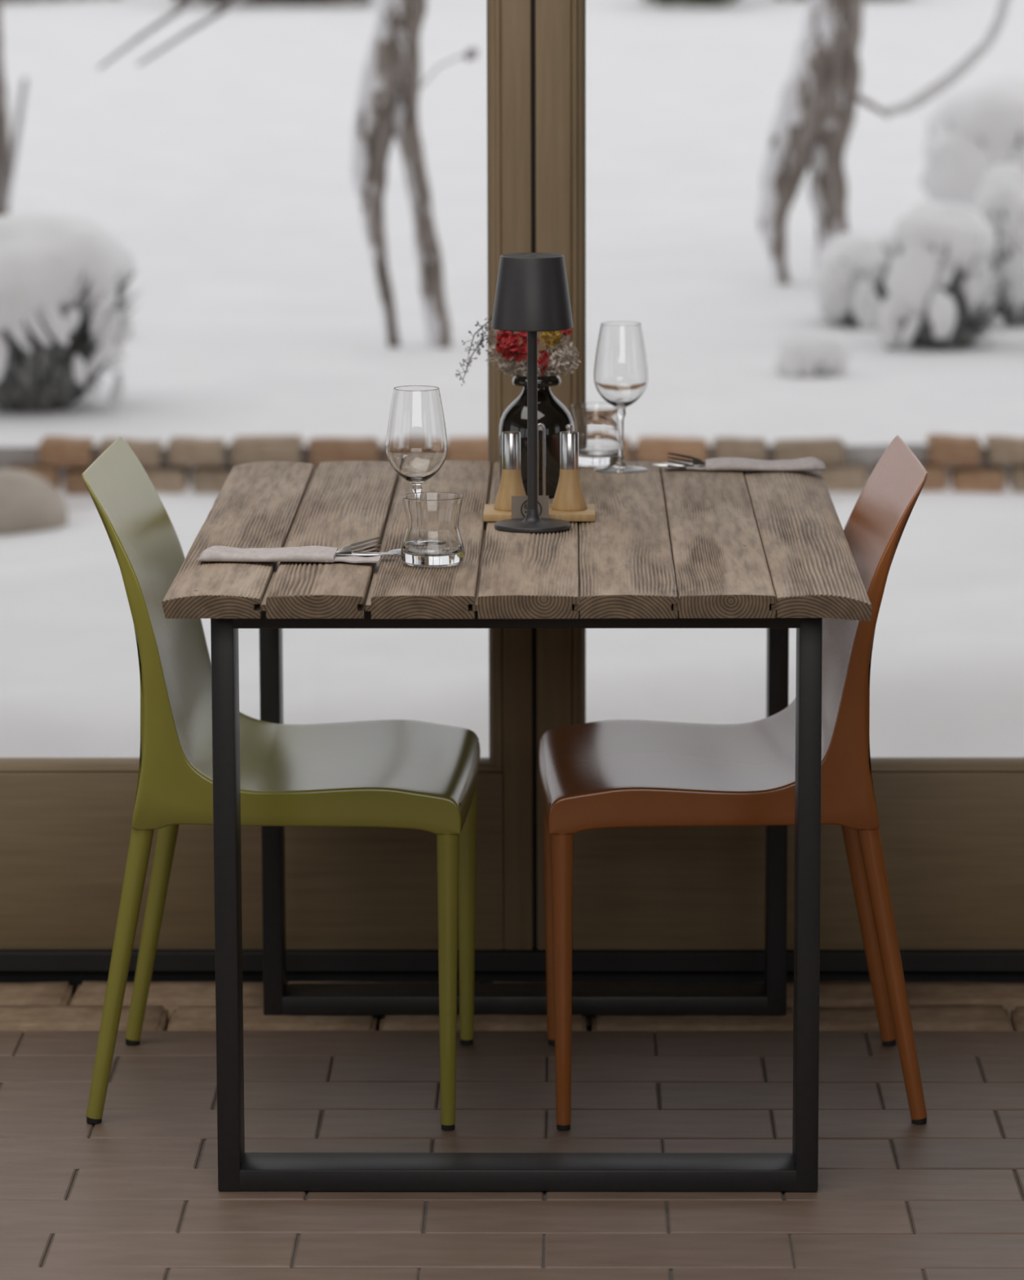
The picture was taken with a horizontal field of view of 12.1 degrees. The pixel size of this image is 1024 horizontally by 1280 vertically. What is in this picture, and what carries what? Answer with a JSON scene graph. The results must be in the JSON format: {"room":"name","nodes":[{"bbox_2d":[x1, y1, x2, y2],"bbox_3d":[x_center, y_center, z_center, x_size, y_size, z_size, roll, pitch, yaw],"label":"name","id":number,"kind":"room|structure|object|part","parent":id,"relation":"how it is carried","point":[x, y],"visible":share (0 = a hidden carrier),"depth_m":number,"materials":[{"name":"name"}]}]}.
{"room":"restaurant dining area","nodes":[
{"label":"restaurant dining area","id":0,"kind":"room"},
{"bbox_2d":[0,1030,1023,1279],"bbox_3d":[-0.040,1.344,2.012,8.000,0.060,9.354,0,10,1],"label":"floor","id":1,"kind":"structure","parent":0,"point":[133,1194],"depth_m":6.01,"materials":[{"name":"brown tile"}]},
{"bbox_2d":[81,435,480,1130],"bbox_3d":[-0.291,0.172,6.272,0.486,0.830,0.468,0,10,3],"label":"dining chair","id":2,"kind":"object","parent":1,"relation":"on","point":[401,774],"visible":0.96,"depth_m":6.13,"materials":[{"name":"green plastic"}]},
{"bbox_3d":[-0.495,0.416,6.119,0.095,0.391,0.028,0,10,3],"label":"leg","id":3,"kind":"part","parent":2,"relation":"part of","materials":[{"name":"green plastic"}]},
{"bbox_3d":[-0.462,-0.018,6.247,0.140,0.448,0.441,0,10,3],"label":"backrest","id":4,"kind":"part","parent":2,"relation":"part of","materials":[{"name":"plastic"}]},
{"bbox_3d":[-0.477,0.349,6.513,0.095,0.391,0.028,0,10,3],"label":"leg","id":5,"kind":"part","parent":2,"relation":"part of","materials":[{"name":"green plastic"}]},
{"bbox_3d":[-0.260,0.161,6.268,0.422,0.086,0.468,0,10,3],"label":"seat","id":6,"kind":"part","parent":2,"relation":"part of","materials":[{"name":"plastic"}]},
{"bbox_3d":[-0.080,0.421,6.084,0.028,0.387,0.028,0,10,3],"label":"leg","id":7,"kind":"part","parent":2,"relation":"part of","materials":[{"name":"plastic"}]},
{"bbox_3d":[-0.060,0.348,6.511,0.028,0.387,0.028,0,10,3],"label":"leg","id":8,"kind":"part","parent":2,"relation":"part of","materials":[{"name":"plastic"}]},
{"bbox_2d":[0,981,1023,1033],"bbox_3d":[0.020,0.523,6.851,8.000,0.064,0.463,0,10,1],"label":"brick border","id":9,"kind":"structure","parent":1,"relation":"on","point":[171,1006],"depth_m":6.70,"materials":[{"name":"brick"}]},
{"bbox_2d":[162,460,872,1191],"bbox_3d":[0.014,0.217,6.250,0.823,0.748,1.199,0,10,1],"label":"dining table","id":10,"kind":"object","parent":1,"relation":"on","point":[664,548],"visible":0.84,"depth_m":5.84,"materials":[{"name":"brown wood"}]},
{"bbox_2d":[197,545,382,563],"bbox_3d":[-0.269,-0.105,5.868,0.221,0.014,0.076,0,10,3],"label":"napkin","id":11,"kind":"object","parent":10,"relation":"on","point":[314,553],"visible":1,"depth_m":5.84,"materials":[{"name":"beige fabric"}]},
{"bbox_2d":[336,536,381,553],"bbox_3d":[-0.230,-0.111,5.877,0.145,0.028,0.020,-1,10,-7],"label":"fork","id":12,"kind":"object","parent":11,"relation":"in","point":[348,548],"visible":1,"depth_m":5.88,"materials":[{"name":"metal"}]},
{"bbox_3d":[-0.249,-0.105,5.878,0.107,0.023,0.012,0,42,3],"label":"handle","id":13,"kind":"part","parent":12,"relation":"part of","materials":[{"name":"metal"}]},
{"bbox_2d":[336,551,397,555],"bbox_3d":[-0.218,-0.105,5.874,0.158,0.002,0.018,0,10,3],"label":"table knife","id":14,"kind":"object","parent":11,"relation":"on","point":[353,553],"visible":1,"depth_m":5.87,"materials":[{"name":"metal"}]},
{"bbox_2d":[386,385,448,555],"bbox_3d":[-0.116,-0.207,5.908,0.075,0.202,0.075,0,10,1],"label":"wine glass","id":15,"kind":"object","parent":10,"relation":"on","point":[416,441],"visible":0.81,"depth_m":5.87,"materials":[{"name":"clear glass"}]},
{"bbox_2d":[400,492,465,567],"bbox_3d":[-0.096,-0.133,5.829,0.077,0.082,0.077,0,10,1],"label":"tumbler","id":16,"kind":"object","parent":10,"relation":"on","point":[433,538],"visible":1,"depth_m":5.80,"materials":[{"name":"clear glass"}]},
{"bbox_3d":[0.006,0.305,5.815,0.724,0.720,0.080,0,10,1],"label":"leg frame","id":17,"kind":"part","parent":10,"relation":"part of","materials":[{"name":"black metal"}]},
{"bbox_3d":[0.017,0.159,6.675,0.724,0.720,0.080,0,10,1],"label":"leg frame","id":18,"kind":"part","parent":10,"relation":"part of","materials":[{"name":"black metal"}]},
{"bbox_2d":[491,252,573,533],"bbox_3d":[0.026,-0.313,6.101,0.103,0.346,0.103,6,11,31],"label":"table lamp","id":19,"kind":"object","parent":10,"relation":"on","point":[532,296],"visible":1,"depth_m":6.05,"materials":[{"name":"grey metal"}]},
{"bbox_3d":[0.025,-0.438,6.080,0.103,0.091,0.103,0,10,1],"label":"lamp shade","id":20,"kind":"part","parent":19,"relation":"part of","materials":[{"name":"grey metal"}]},
{"bbox_2d":[498,373,574,497],"bbox_3d":[0.033,-0.274,6.428,0.100,0.159,0.100,0,10,1],"label":"bottle vase","id":21,"kind":"object","parent":10,"relation":"on","point":[553,413],"visible":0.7,"depth_m":6.39,"materials":[{"name":"brown glass"}]},
{"bbox_2d":[455,315,511,385],"bbox_3d":[-0.019,-0.317,6.419,0.113,0.232,0.034,0,10,1],"label":"sprig","id":22,"kind":"object","parent":21,"relation":"in","point":[482,340],"visible":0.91,"depth_m":6.41,"materials":[{"name":"grey plant"}]},
{"bbox_2d":[484,328,515,371],"bbox_3d":[0.004,-0.309,6.428,0.080,0.215,0.035,0,10,1],"label":"plume","id":23,"kind":"object","parent":21,"relation":"in","point":[491,355],"visible":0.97,"depth_m":6.41},
{"bbox_2d":[497,351,527,376],"bbox_3d":[0.013,-0.292,6.420,0.064,0.183,0.038,0,10,1],"label":"plume","id":24,"kind":"object","parent":21,"relation":"in","point":[515,368],"visible":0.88,"depth_m":6.40},
{"bbox_2d":[495,330,540,364],"bbox_3d":[0.007,-0.310,6.406,0.060,0.224,0.049,0,10,1],"label":"dried flower","id":25,"kind":"object","parent":21,"relation":"in","point":[510,342],"visible":0.7,"depth_m":6.38,"materials":[{"name":"red plant"}]},
{"bbox_2d":[522,363,545,377],"bbox_3d":[0.029,-0.286,6.414,0.030,0.174,0.036,-2,10,-14],"label":"plume","id":26,"kind":"object","parent":21,"relation":"in","point":[540,374],"visible":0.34,"depth_m":6.39},
{"bbox_2d":[537,350,549,374],"bbox_3d":[0.039,-0.292,6.409,0.018,0.187,0.026,-5,11,-28],"label":"dried flower","id":27,"kind":"object","parent":21,"relation":"in","point":[544,362],"visible":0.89,"depth_m":6.39,"materials":[{"name":"red plant"}]},
{"bbox_2d":[537,349,563,376],"bbox_3d":[0.050,-0.294,6.424,0.040,0.186,0.038,-6,11,-32],"label":"plume","id":28,"kind":"object","parent":21,"relation":"in","point":[548,371],"visible":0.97,"depth_m":6.40},
{"bbox_2d":[540,330,563,376],"bbox_3d":[0.052,-0.308,6.413,0.031,0.218,0.034,0,10,1],"label":"dried flower","id":29,"kind":"object","parent":21,"relation":"in","point":[543,337],"visible":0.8,"depth_m":6.39,"materials":[{"name":"yellow plant"}]},
{"bbox_2d":[542,328,573,376],"bbox_3d":[0.057,-0.311,6.411,0.050,0.224,0.024,2,10,13],"label":"dried flower","id":30,"kind":"object","parent":21,"relation":"in","point":[565,333],"visible":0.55,"depth_m":6.39,"materials":[{"name":"red plant"}]},
{"bbox_3d":[0.052,-0.306,6.415,0.042,0.213,0.009,5,11,28],"label":"stem","id":31,"kind":"part","parent":30,"relation":"part of","materials":[{"name":"beige plant"}]},
{"bbox_2d":[544,336,581,377],"bbox_3d":[0.066,-0.302,6.418,0.052,0.204,0.045,0,10,1],"label":"plume","id":32,"kind":"object","parent":21,"relation":"in","point":[565,351],"visible":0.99,"depth_m":6.40},
{"bbox_2d":[483,422,595,521],"bbox_3d":[0.035,-0.219,6.219,0.143,0.120,0.096,0,10,1],"label":"tray","id":33,"kind":"object","parent":10,"relation":"on","point":[491,514],"visible":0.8,"depth_m":6.19,"materials":[{"name":"brown wood"}]},
{"bbox_2d":[493,431,526,511],"bbox_3d":[-0.001,-0.218,6.220,0.046,0.100,0.046,0,10,1],"label":"pepper mill","id":34,"kind":"object","parent":33,"relation":"on","point":[511,483],"visible":0.85,"depth_m":6.21,"materials":[{"name":"brown wood"}]},
{"bbox_2d":[511,495,549,518],"bbox_3d":[0.023,-0.167,6.171,0.048,0.034,0.003,0,10,-1],"label":"card","id":35,"kind":"object","parent":33,"relation":"attached to","point":[519,503],"visible":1,"depth_m":6.17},
{"bbox_3d":[0.037,-0.225,6.226,0.013,0.111,0.004,0,10,1],"label":"loop handle","id":36,"kind":"part","parent":33,"relation":"part of","materials":[{"name":"silver metal"}]},
{"bbox_2d":[551,423,586,511],"bbox_3d":[0.074,-0.223,6.218,0.046,0.110,0.046,0,10,1],"label":"pepper mill","id":37,"kind":"object","parent":33,"relation":"on","point":[569,496],"visible":1,"depth_m":6.21,"materials":[{"name":"brown wood"}]},
{"bbox_3d":[0.074,-0.272,6.210,0.009,0.010,0.009,0,10,1],"label":"knob","id":38,"kind":"part","parent":37,"relation":"part of","materials":[{"name":"silver metal"}]},
{"bbox_2d":[570,402,624,466],"bbox_3d":[0.117,-0.285,6.724,0.077,0.082,0.077,0,10,1],"label":"tumbler","id":39,"kind":"object","parent":10,"relation":"on","point":[597,424],"visible":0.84,"depth_m":6.70,"materials":[{"name":"clear glass"}]},
{"bbox_2d":[594,321,648,473],"bbox_3d":[0.150,-0.335,6.658,0.075,0.202,0.075,0,10,1],"label":"wine glass","id":40,"kind":"object","parent":10,"relation":"on","point":[621,373],"visible":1,"depth_m":6.62,"materials":[{"name":"clear glass"}]},
{"bbox_2d":[666,457,826,471],"bbox_3d":[0.323,-0.244,6.680,0.221,0.014,0.076,0,10,2],"label":"napkin","id":41,"kind":"object","parent":10,"relation":"on","point":[806,464],"visible":1,"depth_m":6.65,"materials":[{"name":"beige fabric"}]},
{"bbox_2d":[652,463,706,466],"bbox_3d":[0.272,-0.241,6.674,0.158,0.002,0.018,0,10,2],"label":"table knife","id":42,"kind":"object","parent":41,"relation":"on","point":[658,464],"visible":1,"depth_m":6.67,"materials":[{"name":"metal"}]},
{"bbox_2d":[667,452,706,471],"bbox_3d":[0.284,-0.246,6.669,0.145,0.028,0.020,-1,10,-7],"label":"fork","id":43,"kind":"object","parent":41,"relation":"in","point":[695,461],"visible":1,"depth_m":6.66,"materials":[{"name":"metal"}]},
{"bbox_3d":[0.303,-0.240,6.670,0.107,0.023,0.012,0,-23,2],"label":"handle","id":44,"kind":"part","parent":43,"relation":"part of","materials":[{"name":"metal"}]},
{"bbox_2d":[539,435,928,1130],"bbox_3d":[0.280,0.172,6.264,0.486,0.830,0.468,0,10,-1],"label":"dining chair","id":45,"kind":"object","parent":1,"relation":"on","point":[606,774],"visible":0.85,"depth_m":6.10,"materials":[{"name":"plastic"}]},
{"bbox_3d":[0.055,0.348,6.510,0.028,0.387,0.028,0,10,-1],"label":"leg","id":46,"kind":"part","parent":45,"relation":"part of","materials":[{"name":"plastic"}]},
{"bbox_3d":[0.063,0.421,6.082,0.028,0.387,0.028,0,10,-1],"label":"leg","id":47,"kind":"part","parent":45,"relation":"part of","materials":[{"name":"plastic"}]},
{"bbox_3d":[0.248,0.161,6.262,0.422,0.086,0.468,0,10,-1],"label":"seat","id":48,"kind":"part","parent":45,"relation":"part of","materials":[{"name":"plastic"}]},
{"bbox_3d":[0.449,-0.018,6.236,0.140,0.448,0.441,0,10,-1],"label":"backrest","id":49,"kind":"part","parent":45,"relation":"part of","materials":[{"name":"plastic"}]},
{"bbox_3d":[0.472,0.348,6.501,0.095,0.391,0.028,0,10,-1],"label":"leg","id":50,"kind":"part","parent":45,"relation":"part of","materials":[{"name":"plastic"}]},
{"bbox_3d":[0.479,0.415,6.106,0.095,0.391,0.028,0,10,-1],"label":"leg","id":51,"kind":"part","parent":45,"relation":"part of","materials":[{"name":"plastic"}]},
{"bbox_3d":[0.019,-0.970,6.812,8.000,2.900,0.240,0,10,1],"label":"wall","id":52,"kind":"structure","parent":0,"visible":0},
{"bbox_2d":[0,0,533,950],"bbox_3d":[-0.636,-0.680,6.759,1.327,2.270,0.062,0,10,1],"label":"window","id":53,"kind":"structure","parent":52,"relation":"in","point":[65,823],"depth_m":6.89,"materials":[{"name":"brown wood"}]},
{"bbox_3d":[-0.632,0.311,6.927,1.241,0.258,0.062,0,10,1],"label":"rail","id":54,"kind":"part","parent":53,"relation":"part of","materials":[{"name":"brown wood"}]},
{"bbox_2d":[0,947,1023,972],"bbox_3d":[0.021,0.457,6.915,5.320,0.028,0.037,0,10,1],"label":"trim","id":55,"kind":"structure","parent":52,"relation":"attached to","point":[535,959],"depth_m":6.90,"materials":[{"name":"black metal"}]},
{"bbox_2d":[0,971,1023,994],"bbox_3d":[0.022,0.464,7.006,5.320,0.068,0.136,0,10,1],"label":"trim","id":56,"kind":"structure","parent":52,"relation":"attached to","point":[74,979],"depth_m":6.94,"materials":[{"name":"brown wood"}]},
{"bbox_2d":[531,0,537,947],"bbox_3d":[0.031,-0.677,6.758,0.034,2.259,0.045,0,10,1],"label":"trim","id":57,"kind":"structure","parent":52,"relation":"attached to","point":[533,2],"depth_m":6.86,"materials":[{"name":"brown wood"}]},
{"bbox_2d":[535,0,1023,950],"bbox_3d":[0.684,-0.681,6.742,1.303,2.270,0.062,0,10,1],"label":"window","id":58,"kind":"structure","parent":52,"relation":"in","point":[952,829],"depth_m":6.88,"materials":[{"name":"brown wood"}]},
{"bbox_3d":[0.689,0.310,6.910,1.209,0.258,0.062,0,10,1],"label":"rail","id":59,"kind":"part","parent":58,"relation":"part of","materials":[{"name":"brown wood"}]},
{"label":"outside","id":60,"kind":"structure","parent":0,"visible":0},
{"bbox_2d":[0,0,1023,448],"bbox_3d":[0.206,-2.407,21.832,18.000,0.489,20.340,0,10,1],"label":"snow field","id":61,"kind":"structure","parent":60,"point":[221,161],"depth_m":17.83,"materials":[{"name":"white snow"}]},
{"bbox_2d":[0,0,28,216],"bbox_3d":[-1.816,-2.950,16.562,0.290,3.247,0.133,0,10,1],"label":"tree","id":62,"kind":"object","parent":61,"relation":"on","point":[8,154],"visible":0.76,"depth_m":16.72,"materials":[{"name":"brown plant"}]},
{"bbox_2d":[0,211,144,411],"bbox_3d":[-1.237,-0.843,12.492,0.591,0.518,0.542,0,10,1],"label":"shrub","id":63,"kind":"object","parent":61,"relation":"on","point":[65,280],"visible":1,"depth_m":12.34,"materials":[{"name":"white plant"}]},
{"bbox_2d":[175,0,371,6],"bbox_3d":[-1.443,-4.103,29.668,1.556,0.589,0.898,0,10,1],"label":"bush","id":64,"kind":"object","parent":61,"relation":"on","point":[254,2],"visible":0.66,"depth_m":29.56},
{"bbox_2d":[97,0,478,348],"bbox_3d":[-0.631,-2.505,13.436,1.068,3.488,0.149,-1,10,-6],"label":"tree","id":65,"kind":"object","parent":61,"relation":"on","point":[388,104],"visible":0.98,"depth_m":13.62,"materials":[{"name":"brown plant"}]},
{"bbox_2d":[644,0,733,6],"bbox_3d":[1.108,-4.113,29.394,0.806,0.673,0.889,0,10,1],"label":"bush","id":66,"kind":"object","parent":61,"relation":"on","point":[661,2],"visible":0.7,"depth_m":29.33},
{"bbox_2d":[775,329,851,377],"bbox_3d":[0.818,-0.772,13.137,0.210,0.143,0.184,0,10,1],"label":"shrub","id":67,"kind":"object","parent":61,"relation":"on","point":[805,353],"visible":1,"depth_m":13.07,"materials":[{"name":"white plant"}]},
{"bbox_2d":[810,231,891,330],"bbox_3d":[1.042,-1.044,14.152,0.342,0.299,0.308,0,10,1],"label":"shrub","id":68,"kind":"object","parent":61,"relation":"on","point":[847,286],"visible":0.81,"depth_m":14.05,"materials":[{"name":"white plant"}]},
{"bbox_2d":[757,0,1010,284],"bbox_3d":[1.187,-2.754,14.818,0.853,3.469,0.217,0,10,1],"label":"tree","id":69,"kind":"object","parent":61,"relation":"on","point":[813,123],"visible":0.89,"depth_m":14.96,"materials":[{"name":"brown plant"}]},
{"bbox_2d":[878,199,1005,351],"bbox_3d":[1.213,-1.027,13.643,0.371,0.427,0.346,0,10,1],"label":"shrub","id":70,"kind":"object","parent":61,"relation":"on","point":[939,282],"visible":1,"depth_m":13.55,"materials":[{"name":"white plant"}]},
{"bbox_2d":[919,75,1023,207],"bbox_3d":[1.635,-1.567,15.839,0.623,0.557,0.537,0,10,1],"label":"shrub","id":71,"kind":"object","parent":61,"relation":"on","point":[975,129],"visible":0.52,"depth_m":15.62,"materials":[{"name":"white plant"}]},
{"bbox_2d":[966,163,1023,327],"bbox_3d":[1.452,-1.147,14.086,0.304,0.476,0.253,0,10,1],"label":"shrub","id":72,"kind":"object","parent":61,"relation":"on","point":[1000,197],"visible":0.52,"depth_m":13.99,"materials":[{"name":"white plant"}]},
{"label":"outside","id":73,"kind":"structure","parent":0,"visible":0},
{"bbox_2d":[0,491,1023,757],"bbox_3d":[0.053,0.175,9.531,14.000,0.347,4.700,0,10,1],"label":"snow","id":74,"kind":"object","parent":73,"point":[947,674],"visible":0.23,"depth_m":9.52,"materials":[{"name":"white snow"}]},
{"bbox_2d":[0,468,68,534],"bbox_3d":[-1.219,-0.304,11.586,0.313,0.209,0.205,0,10,1],"label":"boulder","id":75,"kind":"object","parent":74,"relation":"on","point":[29,503],"visible":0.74,"depth_m":11.51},
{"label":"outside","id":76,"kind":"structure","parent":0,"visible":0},
{"bbox_3d":[-0.067,1.577,-0.139,120.000,0.400,67.000,0,10,1],"label":"snow ground","id":77,"kind":"structure","parent":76,"visible":0},
{"bbox_2d":[0,433,1023,510],"bbox_3d":[0.083,-0.373,11.935,14.000,0.272,0.177,0,10,1],"label":"edging","id":78,"kind":"object","parent":77,"relation":"on","point":[957,464],"visible":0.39,"depth_m":11.85,"materials":[{"name":"orange brick"}]}
]}

